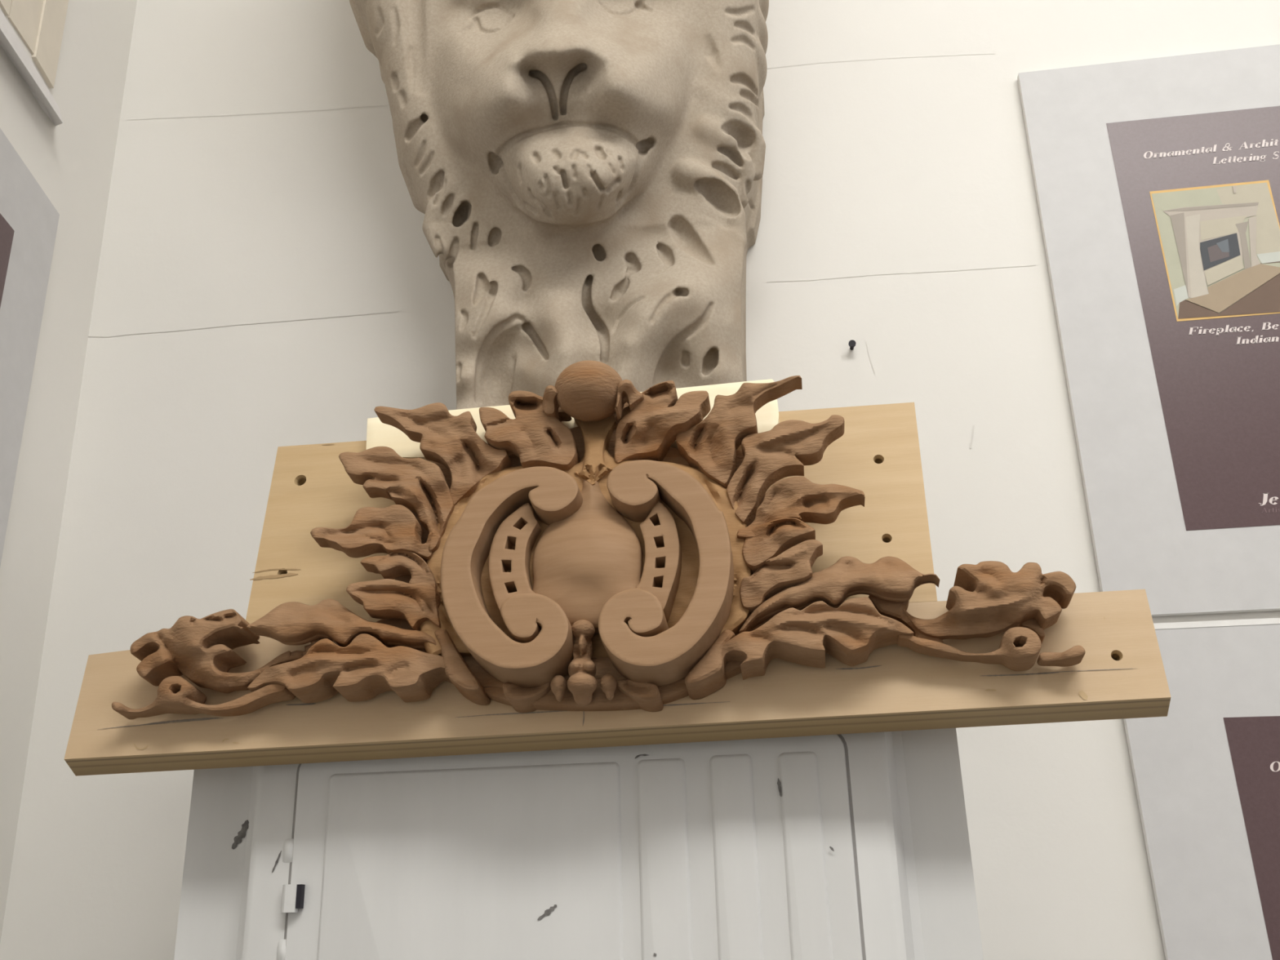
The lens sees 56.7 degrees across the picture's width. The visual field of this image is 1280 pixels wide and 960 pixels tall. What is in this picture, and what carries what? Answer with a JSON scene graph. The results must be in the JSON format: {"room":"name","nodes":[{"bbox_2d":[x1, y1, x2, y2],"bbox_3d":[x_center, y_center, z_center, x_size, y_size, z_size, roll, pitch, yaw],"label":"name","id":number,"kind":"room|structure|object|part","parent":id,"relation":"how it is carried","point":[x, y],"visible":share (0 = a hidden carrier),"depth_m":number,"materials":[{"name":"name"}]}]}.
{"room":"carving workshop","nodes":[
{"label":"carving workshop","id":0,"kind":"room"},
{"bbox_2d":[0,0,137,942],"bbox_3d":[-0.405,-0.439,-1.314,0.118,3.001,4.305,-1,-21,-1],"label":"wall","id":1,"kind":"structure","parent":0,"point":[71,161],"depth_m":0.81,"materials":[{"name":"paint"}]},
{"bbox_2d":[0,128,59,566],"bbox_3d":[-0.392,-0.080,0.626,0.010,0.368,0.274,-1,-21,-1],"label":"poster","id":2,"kind":"object","parent":1,"relation":"attached to","point":[28,220],"visible":1,"depth_m":0.75,"materials":[{"name":"paper"}]},
{"bbox_2d":[0,213,14,306],"bbox_3d":[-0.388,-0.051,0.616,0.004,0.307,0.172,-1,-21,-1],"label":"print","id":3,"kind":"object","parent":2,"relation":"attached to","point":[6,220],"depth_m":0.74},
{"bbox_2d":[0,0,68,125],"bbox_3d":[-0.408,-0.571,0.796,0.020,0.608,0.279,-1,-21,-1],"label":"picture frame","id":4,"kind":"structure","parent":1,"relation":"in","point":[40,24],"depth_m":0.79,"materials":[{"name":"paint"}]},
{"bbox_3d":[-0.414,-0.600,0.766,0.009,0.575,0.202,-1,-21,-1],"label":"frame","id":5,"kind":"part","parent":4,"relation":"part of","materials":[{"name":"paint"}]},
{"bbox_3d":[-0.414,-0.532,0.900,0.010,0.553,0.028,-1,-21,-1],"label":"casing","id":6,"kind":"part","parent":4,"relation":"part of","materials":[{"name":"paint"}]},
{"bbox_2d":[0,0,1279,959],"bbox_3d":[1.436,0.220,0.535,3.696,3.000,0.080,-4,-21,6],"label":"wall","id":7,"kind":"structure","parent":0,"point":[269,277],"depth_m":0.82,"materials":[{"name":"paint"}]},
{"bbox_2d":[349,0,768,409],"bbox_3d":[-0.066,-0.261,0.779,0.325,0.509,0.181,-4,-21,6],"label":"lion sculpture","id":8,"kind":"object","parent":7,"relation":"attached to","point":[585,176],"visible":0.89,"depth_m":0.71,"materials":[{"name":"stone"}]},
{"bbox_2d":[64,402,1170,959],"bbox_3d":[-0.009,0.311,0.550,0.512,0.681,0.187,-4,-21,6],"label":"cabinet","id":9,"kind":"object","parent":7,"relation":"attached to","point":[856,846],"depth_m":0.55,"materials":[{"name":"wood"}]},
{"bbox_2d":[365,378,779,462],"bbox_3d":[-0.036,-0.027,0.606,0.214,0.034,0.014,-4,-21,7],"label":"block","id":10,"kind":"object","parent":9,"relation":"on","point":[379,433],"visible":0.22,"depth_m":0.61,"materials":[{"name":"beige wood"}]},
{"bbox_3d":[-0.030,0.335,0.487,0.264,0.452,0.002,-4,-21,6],"label":"door","id":11,"kind":"part","parent":9,"relation":"part of","materials":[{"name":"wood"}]},
{"bbox_2d":[111,360,1085,719],"bbox_3d":[-0.029,0.025,0.558,0.436,0.169,0.058,-4,-21,7],"label":"carved crest","id":12,"kind":"object","parent":9,"relation":"attached to","point":[600,563],"visible":1,"depth_m":0.54,"materials":[{"name":"brown wood"}]},
{"bbox_3d":[-0.163,0.085,0.558,0.033,0.026,0.013,-4,-21,6],"label":"rolled stem","id":13,"kind":"part","parent":12,"relation":"part of","materials":[{"name":"brown wood"}]},
{"bbox_3d":[0.118,0.063,0.527,0.030,0.031,0.013,-4,-21,6],"label":"rolled stem","id":14,"kind":"part","parent":12,"relation":"part of","materials":[{"name":"brown wood"}]},
{"bbox_3d":[-0.024,0.048,0.580,0.512,0.168,0.053,-4,-21,6],"label":"plywood backing","id":15,"kind":"part","parent":9,"relation":"part of","materials":[{"name":"beige wood"}]},
{"bbox_3d":[-0.024,0.095,0.553,0.512,0.061,0.033,-4,-21,7],"label":"rail","id":16,"kind":"part","parent":9,"relation":"part of","materials":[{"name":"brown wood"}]},
{"bbox_2d":[848,339,856,350],"bbox_3d":[0.139,-0.088,0.779,0.005,0.005,0.008,-4,-21,6],"label":"nail","id":17,"kind":"object","parent":7,"relation":"attached to","point":[852,343],"visible":1,"depth_m":0.78,"materials":[{"name":"black metal"}]},
{"bbox_2d":[1017,44,1279,616],"bbox_3d":[0.435,-0.114,0.748,0.337,0.397,0.006,-4,-21,6],"label":"poster","id":18,"kind":"object","parent":7,"relation":"attached to","point":[1157,180],"visible":1,"depth_m":0.76,"materials":[{"name":"paper"}]},
{"bbox_2d":[1106,106,1279,530],"bbox_3d":[0.430,-0.115,0.747,0.220,0.294,0.001,-4,-21,6],"label":"print","id":19,"kind":"object","parent":18,"relation":"attached to","point":[1193,193],"depth_m":0.76},
{"bbox_2d":[1149,180,1279,321],"bbox_3d":[0.377,-0.149,0.767,0.076,0.098,0.001,-4,-21,6],"label":"print","id":20,"kind":"object","parent":18,"relation":"attached to","point":[1215,245],"depth_m":0.77,"materials":[{"name":"beige paper"}]},
{"bbox_2d":[1123,617,1279,959],"bbox_3d":[0.411,0.171,0.643,0.271,0.204,0.005,-4,-21,6],"label":"poster","id":21,"kind":"object","parent":7,"relation":"attached to","point":[1206,772],"visible":0.89,"depth_m":0.65,"materials":[{"name":"paper"}]},
{"bbox_2d":[1223,715,1279,959],"bbox_3d":[0.431,0.195,0.629,0.205,0.148,0.001,-4,-21,6],"label":"print","id":22,"kind":"object","parent":21,"relation":"attached to","point":[1251,744],"depth_m":0.65}
]}

